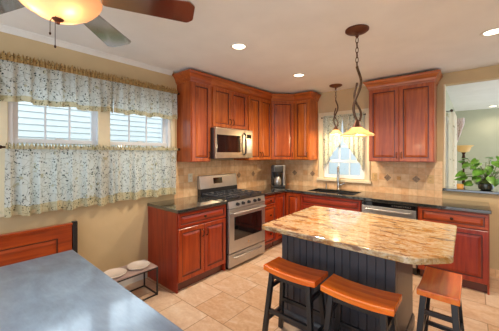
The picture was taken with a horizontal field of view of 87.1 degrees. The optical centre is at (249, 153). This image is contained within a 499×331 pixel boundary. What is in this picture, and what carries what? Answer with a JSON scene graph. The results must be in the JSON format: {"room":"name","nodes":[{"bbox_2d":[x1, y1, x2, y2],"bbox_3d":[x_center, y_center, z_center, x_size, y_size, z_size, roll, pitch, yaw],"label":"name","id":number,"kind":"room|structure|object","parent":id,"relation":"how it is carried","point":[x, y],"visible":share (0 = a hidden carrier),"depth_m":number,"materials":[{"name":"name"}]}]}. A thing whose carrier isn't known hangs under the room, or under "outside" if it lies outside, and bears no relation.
{"room":"kitchen","nodes":[
{"label":"kitchen","id":0,"kind":"room"},
{"bbox_2d":[0,31,233,276],"bbox_3d":[-1.476,0.219,3.098,0.140,2.612,6.340,0,0,40],"label":"wall","id":1,"kind":"structure","parent":0,"point":[110,235],"depth_m":2.83,"materials":[{"name":"beige paint"}]},
{"bbox_2d":[0,24,173,75],"bbox_3d":[-2.239,-1.062,2.053,0.050,0.049,3.760,0,0,40],"label":"trim","id":2,"kind":"structure","parent":1,"relation":"attached to","point":[3,28],"depth_m":2.64,"materials":[{"name":"white paint"}]},
{"bbox_2d":[0,59,174,216],"bbox_3d":[-1.608,-0.135,2.896,0.180,1.340,1.740,0,0,40],"label":"window","id":3,"kind":"structure","parent":1,"relation":"in","point":[99,121],"depth_m":2.68,"materials":[{"name":"white plastic"}]},
{"bbox_2d":[119,272,146,286],"bbox_3d":[-2.365,1.475,1.931,0.014,0.100,3.410,0,0,40],"label":"baseboard","id":4,"kind":"structure","parent":1,"relation":"attached to","point":[139,277],"depth_m":3.09,"materials":[{"name":"white paint"}]},
{"bbox_2d":[172,69,212,161],"bbox_3d":[-0.760,-0.471,3.538,0.375,1.168,0.393,0,0,40],"label":"upper cabinet","id":5,"kind":"object","parent":1,"relation":"attached to","point":[193,86],"visible":1,"depth_m":3.45,"materials":[{"name":"brown wood"}]},
{"bbox_2d":[210,76,250,129],"bbox_3d":[-0.377,-0.708,3.990,0.375,0.695,0.790,0,0,40],"label":"upper cabinet","id":6,"kind":"object","parent":1,"relation":"attached to","point":[228,99],"visible":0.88,"depth_m":3.85,"materials":[{"name":"brown wood"}]},
{"bbox_2d":[210,127,251,158],"bbox_3d":[-0.339,-0.140,3.956,0.461,0.431,0.780,0,0,40],"label":"microwave","id":7,"kind":"object","parent":6,"relation":"attached to","point":[225,143],"visible":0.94,"depth_m":3.75,"materials":[{"name":"metal"}]},
{"bbox_2d":[234,87,272,159],"bbox_3d":[0.085,-0.471,4.533,0.375,1.168,0.633,0,0,40],"label":"upper cabinet","id":8,"kind":"object","parent":1,"relation":"attached to","point":[259,101],"visible":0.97,"depth_m":4.42,"materials":[{"name":"brown wood"}]},
{"bbox_2d":[174,160,442,198],"bbox_3d":[0.809,0.367,3.558,2.748,0.515,2.400,0,0,40],"label":"backsplash","id":9,"kind":"structure","parent":1,"relation":"attached to","point":[402,178],"depth_m":4.04,"materials":[{"name":"tile"}]},
{"bbox_2d":[188,173,192,181],"bbox_3d":[-0.837,0.345,3.723,0.008,0.120,0.076,0,0,40],"label":"wall outlet","id":10,"kind":"object","parent":9,"relation":"attached to","point":[190,176],"visible":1,"depth_m":3.72,"materials":[{"name":"beige plastic"}]},
{"bbox_2d":[372,173,376,180],"bbox_3d":[1.968,0.370,4.133,0.076,0.120,0.008,0,0,40],"label":"wall outlet","id":11,"kind":"object","parent":9,"relation":"attached to","point":[374,175],"visible":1,"depth_m":4.13,"materials":[{"name":"beige plastic"}]},
{"bbox_2d":[427,175,433,183],"bbox_3d":[2.525,0.360,3.660,0.076,0.120,0.008,0,0,40],"label":"wall outlet","id":12,"kind":"object","parent":9,"relation":"attached to","point":[430,178],"visible":1,"depth_m":3.66,"materials":[{"name":"beige plastic"}]},
{"bbox_3d":[-1.527,-0.053,2.859,0.092,0.034,1.778,0,0,40],"label":"curtain rod","id":13,"kind":"object","parent":1,"relation":"attached to","visible":0},
{"bbox_2d":[4,142,114,217],"bbox_3d":[-1.765,0.225,2.532,0.070,0.655,0.882,0,0,40],"label":"cafe curtain","id":14,"kind":"object","parent":13,"relation":"hanging from","point":[40,178],"visible":1,"depth_m":2.46,"materials":[{"name":"white fabric"}]},
{"bbox_2d":[114,144,177,200],"bbox_3d":[-1.216,0.218,3.160,0.066,0.639,0.799,0,0,40],"label":"cafe curtain","id":15,"kind":"object","parent":13,"relation":"hanging from","point":[140,171],"visible":1,"depth_m":3.12,"materials":[{"name":"white fabric"}]},
{"bbox_2d":[0,0,498,110],"bbox_3d":[1.938,-1.147,2.993,5.480,0.120,10.600,0,0,40],"label":"ceiling","id":16,"kind":"structure","parent":0,"point":[283,38],"depth_m":2.51,"materials":[{"name":"paint"}]},
{"bbox_2d":[0,0,194,47],"bbox_3d":[-0.982,-0.802,1.294,1.316,0.568,1.288,0,0,40],"label":"ceiling fan","id":17,"kind":"object","parent":16,"relation":"hanging from","point":[70,12],"visible":1,"depth_m":1.45,"materials":[{"name":"brown wood"}]},
{"bbox_2d":[230,43,247,49],"bbox_3d":[-0.108,-1.084,2.666,0.184,0.005,0.184,0,0,40],"label":"recessed light","id":18,"kind":"object","parent":16,"relation":"in","point":[236,46],"visible":1,"depth_m":2.66,"materials":[{"name":"white paint"}]},
{"bbox_2d":[292,73,304,76],"bbox_3d":[0.685,-1.084,3.648,0.184,0.005,0.184,0,0,40],"label":"recessed light","id":19,"kind":"object","parent":16,"relation":"in","point":[296,74],"visible":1,"depth_m":3.65,"materials":[{"name":"white paint"}]},
{"bbox_2d":[329,84,341,134],"bbox_3d":[1.373,-0.691,4.181,0.211,0.790,0.200,0,0,40],"label":"pendant light","id":20,"kind":"object","parent":16,"relation":"hanging from","point":[335,131],"visible":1,"depth_m":4.16,"materials":[{"name":"orange metal"}]},
{"bbox_2d":[340,24,374,136],"bbox_3d":[0.943,-0.619,2.303,0.292,0.935,0.276,0,0,40],"label":"pendant light","id":21,"kind":"object","parent":16,"relation":"hanging from","point":[357,130],"visible":1,"depth_m":2.28,"materials":[{"name":"orange metal"}]},
{"bbox_2d":[480,27,498,36],"bbox_3d":[2.176,-1.084,2.346,0.184,0.005,0.184,0,0,40],"label":"recessed light","id":22,"kind":"object","parent":16,"relation":"in","point":[494,31],"visible":1,"depth_m":2.35,"materials":[{"name":"white paint"}]},
{"bbox_2d":[124,242,498,330],"bbox_3d":[1.938,1.575,2.993,5.480,0.100,10.600,0,0,40],"label":"floor","id":23,"kind":"structure","parent":0,"point":[232,299],"depth_m":2.69,"materials":[{"name":"tile"}]},
{"bbox_2d":[0,220,77,266],"bbox_3d":[-1.993,1.091,1.909,0.430,0.868,1.398,0,0,40],"label":"bench","id":24,"kind":"object","parent":23,"relation":"on","point":[19,246],"visible":0.3,"depth_m":2.32,"materials":[{"name":"brown wood"}]},
{"bbox_2d":[0,250,182,330],"bbox_3d":[-1.095,1.150,1.105,1.820,0.750,1.115,0,0,40],"label":"dining table","id":25,"kind":"object","parent":23,"relation":"on","point":[62,291],"visible":1,"depth_m":1.38,"materials":[{"name":"stone"}]},
{"bbox_2d":[113,259,157,300],"bbox_3d":[-1.280,1.371,2.715,0.289,0.308,0.564,0,0,40],"label":"stand","id":26,"kind":"object","parent":23,"relation":"on","point":[129,274],"visible":0.41,"depth_m":2.77,"materials":[{"name":"black paint"}]},
{"bbox_2d":[104,268,126,278],"bbox_3d":[-1.354,1.204,2.627,0.228,0.024,0.228,0,0,40],"label":"pet bowl","id":27,"kind":"object","parent":26,"relation":"on","point":[114,273],"visible":0.73,"depth_m":2.66,"materials":[{"name":"ceramic"}]},
{"bbox_2d":[127,260,149,269],"bbox_3d":[-1.192,1.204,2.817,0.228,0.024,0.228,0,0,40],"label":"pet bowl","id":28,"kind":"object","parent":26,"relation":"on","point":[137,265],"visible":1,"depth_m":2.83,"materials":[{"name":"ceramic"}]},
{"bbox_2d":[148,204,225,293],"bbox_3d":[-0.761,1.087,3.311,0.668,0.876,0.740,0,0,40],"label":"base cabinet","id":29,"kind":"object","parent":23,"relation":"on","point":[187,248],"visible":0.94,"depth_m":3.05,"materials":[{"name":"red wood"}]},
{"bbox_2d":[147,196,227,213],"bbox_3d":[-0.768,0.629,3.310,0.646,0.037,0.759,0,0,40],"label":"countertop","id":30,"kind":"structure","parent":29,"relation":"on","point":[186,204],"depth_m":3.20,"materials":[{"name":"stone"}]},
{"bbox_2d":[197,173,265,268],"bbox_3d":[-0.235,0.927,3.868,0.715,1.195,0.774,0,0,40],"label":"gas range","id":31,"kind":"object","parent":23,"relation":"on","point":[245,210],"visible":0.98,"depth_m":3.71,"materials":[{"name":"silver metal"}]},
{"bbox_2d":[202,193,263,201],"bbox_3d":[-0.245,0.621,3.877,0.588,0.017,0.774,0,0,40],"label":"cooktop","id":32,"kind":"object","parent":31,"relation":"in","point":[247,197],"depth_m":3.72,"materials":[{"name":"black paint"}]},
{"bbox_2d":[264,194,275,249],"bbox_3d":[0.094,1.087,4.323,0.661,0.876,0.335,0,0,40],"label":"base cabinet","id":33,"kind":"object","parent":23,"relation":"on","point":[270,200],"visible":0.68,"depth_m":4.14,"materials":[{"name":"red wood"}]},
{"bbox_2d":[272,192,300,245],"bbox_3d":[0.595,1.087,4.715,0.917,0.876,0.908,0,0,40],"label":"base cabinet","id":34,"kind":"object","parent":23,"relation":"on","point":[287,203],"visible":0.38,"depth_m":4.37,"materials":[{"name":"red wood"}]},
{"bbox_2d":[262,257,327,330],"bbox_3d":[0.358,1.216,2.075,0.466,0.623,0.286,0,0,40],"label":"stool","id":35,"kind":"object","parent":23,"relation":"on","point":[284,271],"visible":0.99,"depth_m":2.03,"materials":[{"name":"brown wood"}]},
{"bbox_2d":[301,190,361,211],"bbox_3d":[1.387,1.087,4.200,0.955,0.876,0.668,0,0,40],"label":"base cabinet","id":36,"kind":"object","parent":23,"relation":"on","point":[307,200],"visible":0.07,"depth_m":3.96,"materials":[{"name":"red wood"}]},
{"bbox_2d":[282,234,414,330],"bbox_3d":[0.870,1.085,2.368,0.962,0.879,0.696,0,0,40],"label":"kitchen island","id":37,"kind":"object","parent":23,"relation":"on","point":[379,273],"visible":0.29,"depth_m":2.08,"materials":[{"name":"grey paint"}]},
{"bbox_2d":[262,206,456,264],"bbox_3d":[0.912,0.625,2.225,1.319,0.040,1.060,0,0,40],"label":"island countertop","id":38,"kind":"structure","parent":37,"relation":"on","point":[403,240],"depth_m":2.01,"materials":[{"name":"beige stone"}]},
{"bbox_2d":[320,274,401,330],"bbox_3d":[0.734,1.216,1.748,0.466,0.623,0.286,0,0,40],"label":"stool","id":39,"kind":"object","parent":23,"relation":"on","point":[374,302],"visible":1,"depth_m":1.72,"materials":[{"name":"brown wood"}]},
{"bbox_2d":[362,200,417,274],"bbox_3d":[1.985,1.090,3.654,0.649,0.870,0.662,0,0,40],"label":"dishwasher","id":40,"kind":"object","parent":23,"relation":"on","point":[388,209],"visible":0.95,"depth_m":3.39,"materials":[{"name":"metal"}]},
{"bbox_2d":[416,266,463,330],"bbox_3d":[1.355,1.216,1.861,0.286,0.623,0.466,0,0,40],"label":"stool","id":41,"kind":"object","parent":23,"relation":"on","point":[437,284],"visible":1,"depth_m":1.78,"materials":[{"name":"brown wood"}]},
{"bbox_2d":[418,206,489,294],"bbox_3d":[2.510,1.087,3.246,0.655,0.876,0.668,0,0,40],"label":"base cabinet","id":42,"kind":"object","parent":23,"relation":"on","point":[472,246],"visible":0.66,"depth_m":2.93,"materials":[{"name":"red wood"}]},
{"bbox_2d":[242,184,491,213],"bbox_3d":[1.360,0.629,3.839,3.206,0.037,1.241,0,0,40],"label":"countertop","id":43,"kind":"structure","parent":42,"relation":"on","point":[440,203],"depth_m":3.61,"materials":[{"name":"stone"}]},
{"bbox_2d":[271,165,284,187],"bbox_3d":[0.520,0.411,4.788,0.248,0.400,0.250,0,0,-5],"label":"coffee maker","id":44,"kind":"object","parent":43,"relation":"on","point":[277,171],"visible":0.99,"depth_m":4.70,"materials":[{"name":"black paint"}]},
{"bbox_2d":[314,190,355,194],"bbox_3d":[1.355,0.737,4.223,0.740,0.176,0.420,0,0,40],"label":"sink","id":45,"kind":"object","parent":43,"relation":"in","point":[317,190],"visible":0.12,"depth_m":4.38,"materials":[{"name":"metal"}]},
{"bbox_2d":[336,166,344,189],"bbox_3d":[1.510,0.409,4.354,0.136,0.404,0.207,0,0,20],"label":"kitchen faucet","id":46,"kind":"object","parent":43,"relation":"on","point":[338,167],"visible":1,"depth_m":4.38,"materials":[{"name":"silver metal"}]},
{"bbox_2d":[457,145,473,186],"bbox_3d":[4.257,0.683,5.222,0.330,1.683,0.330,0,0,40],"label":"lamp","id":47,"kind":"object","parent":23,"relation":"on","point":[463,149],"visible":0.56,"depth_m":5.16,"materials":[{"name":"brown metal"}]},
{"bbox_2d":[318,65,498,268],"bbox_3d":[2.566,0.219,3.732,5.200,2.612,0.140,0,0,40],"label":"wall","id":48,"kind":"structure","parent":0,"point":[326,103],"depth_m":3.56,"materials":[{"name":"beige paint"}]},
{"bbox_2d":[271,94,293,159],"bbox_3d":[0.576,-0.471,4.910,0.635,1.168,0.635,0,0,40],"label":"upper cabinet","id":49,"kind":"object","parent":48,"relation":"attached to","point":[282,105],"visible":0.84,"depth_m":4.70,"materials":[{"name":"brown wood"}]},
{"bbox_2d":[294,91,320,159],"bbox_3d":[1.026,-0.471,4.698,0.380,1.168,0.375,0,0,40],"label":"upper cabinet","id":50,"kind":"object","parent":48,"relation":"attached to","point":[305,103],"visible":1,"depth_m":4.61,"materials":[{"name":"brown wood"}]},
{"bbox_2d":[317,108,371,183],"bbox_3d":[1.617,-0.120,4.499,0.920,1.200,0.180,0,0,40],"label":"window","id":51,"kind":"structure","parent":48,"relation":"in","point":[365,176],"depth_m":4.43,"materials":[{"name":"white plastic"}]},
{"bbox_2d":[363,69,442,162],"bbox_3d":[2.157,-0.469,3.738,0.936,1.173,0.375,0,0,40],"label":"upper cabinet","id":52,"kind":"object","parent":48,"relation":"attached to","point":[402,109],"visible":1,"depth_m":3.60,"materials":[{"name":"brown wood"}]},
{"bbox_2d":[444,84,445,187],"bbox_3d":[2.694,-0.234,3.622,0.018,1.406,0.162,0,0,40],"label":"trim","id":53,"kind":"structure","parent":48,"relation":"attached to","point":[444,84],"depth_m":3.56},
{"bbox_2d":[442,186,498,194],"bbox_3d":[3.638,0.486,2.871,2.451,0.033,0.305,0,0,40],"label":"window sill","id":54,"kind":"structure","parent":48,"relation":"attached to","point":[447,188],"depth_m":3.41,"materials":[{"name":"wood"}]},
{"bbox_2d":[457,184,463,188],"bbox_3d":[2.815,0.439,3.508,0.076,0.062,0.076,0,0,40],"label":"candle jar","id":55,"kind":"object","parent":54,"relation":"on","point":[459,186],"visible":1,"depth_m":3.48,"materials":[{"name":"orange glass"}]},
{"bbox_2d":[454,156,498,190],"bbox_3d":[3.025,0.248,3.388,0.608,0.442,0.477,0,0,40],"label":"pothos","id":56,"kind":"object","parent":54,"relation":"on","point":[486,183],"visible":1,"depth_m":3.33,"materials":[{"name":"green plant"}]},
{"bbox_2d":[478,183,493,190],"bbox_3d":[3.022,0.425,3.358,0.160,0.090,0.160,0,0,40],"label":"pot","id":57,"kind":"object","parent":54,"relation":"on","point":[482,186],"depth_m":3.31,"materials":[{"name":"black ceramic"}]},
{"bbox_2d":[490,268,498,277],"bbox_3d":[3.736,1.475,2.639,2.000,0.100,0.012,0,0,40],"label":"baseboard","id":58,"kind":"structure","parent":48,"relation":"attached to","point":[493,272],"depth_m":3.24,"materials":[{"name":"wood"}]},
{"bbox_2d":[446,90,454,115],"bbox_3d":[3.964,0.219,5.301,0.140,2.612,4.060,0,0,40],"label":"wall","id":59,"kind":"structure","parent":0,"point":[449,106],"depth_m":4.88,"materials":[{"name":"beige paint"}]},
{"bbox_2d":[446,116,447,185],"bbox_3d":[3.480,0.050,4.701,0.140,1.350,0.700,0,0,40],"label":"window","id":60,"kind":"structure","parent":59,"relation":"in","point":[446,116],"depth_m":4.40,"materials":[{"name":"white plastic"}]},
{"bbox_3d":[3.600,-0.700,4.685,0.103,0.046,1.040,0,0,40],"label":"curtain rod","id":61,"kind":"object","parent":59,"relation":"attached to","visible":0},
{"bbox_2d":[448,112,456,186],"bbox_3d":[3.605,0.395,4.654,0.090,2.160,0.850,0,0,40],"label":"curtain","id":62,"kind":"object","parent":61,"relation":"hanging from","point":[452,118],"visible":0.57,"depth_m":4.39,"materials":[{"name":"white fabric"}]},
{"bbox_2d":[457,118,464,141],"bbox_3d":[3.957,-0.435,4.952,0.164,0.460,0.060,0,0,40],"label":"valance","id":63,"kind":"object","parent":61,"relation":"hanging from","point":[460,121],"visible":0.71,"depth_m":4.95,"materials":[{"name":"white fabric"}]},
{"bbox_2d":[455,108,498,189],"bbox_3d":[6.268,0.219,6.098,2.620,2.612,0.140,0,0,40],"label":"wall","id":64,"kind":"structure","parent":0,"point":[480,129],"depth_m":6.49,"materials":[{"name":"green paint"}]},
{"bbox_3d":[-1.568,-0.793,2.812,0.090,0.030,1.879,0,0,40],"label":"curtain rod","id":65,"kind":"object","parent":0,"visible":0},
{"bbox_2d":[0,50,114,112],"bbox_3d":[-1.812,-0.646,2.474,0.066,0.431,1.034,0,0,40],"label":"curtain valance","id":66,"kind":"object","parent":65,"relation":"hanging from","point":[19,82],"visible":1,"depth_m":2.46,"materials":[{"name":"white fabric"}]},
{"bbox_2d":[113,75,177,119],"bbox_3d":[-1.215,-0.646,3.156,0.065,0.431,0.810,0,0,40],"label":"curtain valance","id":67,"kind":"object","parent":65,"relation":"hanging from","point":[140,99],"visible":1,"depth_m":3.11,"materials":[{"name":"white fabric"}]},
{"label":"outside","id":68,"kind":"structure","parent":0,"visible":0},
{"bbox_3d":[-5.497,1.950,9.177,13.860,0.150,26.000,0,0,40],"label":"ground","id":69,"kind":"structure","parent":68,"visible":0},
{"bbox_2d":[18,97,160,147],"bbox_3d":[-6.280,-1.775,5.906,4.900,7.400,18.800,0,0,40],"label":"neighbor house","id":70,"kind":"structure","parent":69,"relation":"on","point":[30,116],"depth_m":5.74,"materials":[{"name":"white"}]},
{"bbox_2d":[329,121,360,175],"bbox_3d":[3.859,-2.575,14.678,11.800,9.000,6.300,0,0,40],"label":"house","id":71,"kind":"structure","parent":69,"relation":"on","point":[355,168],"depth_m":11.00,"materials":[{"name":"white plastic"}]},
{"bbox_3d":[1.569,-0.625,4.431,0.762,0.023,0.046,0,0,40],"label":"curtain rod","id":72,"kind":"object","parent":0,"visible":0},
{"bbox_2d":[323,114,341,169],"bbox_3d":[1.430,-0.177,4.533,0.341,0.964,0.036,0,0,40],"label":"curtain","id":73,"kind":"object","parent":72,"relation":"hanging from","point":[330,142],"visible":0.88,"depth_m":4.56,"materials":[{"name":"beige fabric"}]},
{"bbox_2d":[342,112,363,171],"bbox_3d":[1.695,-0.177,4.307,0.341,0.964,0.036,0,0,40],"label":"curtain","id":74,"kind":"object","parent":72,"relation":"hanging from","point":[355,144],"visible":0.76,"depth_m":4.29,"materials":[{"name":"beige fabric"}]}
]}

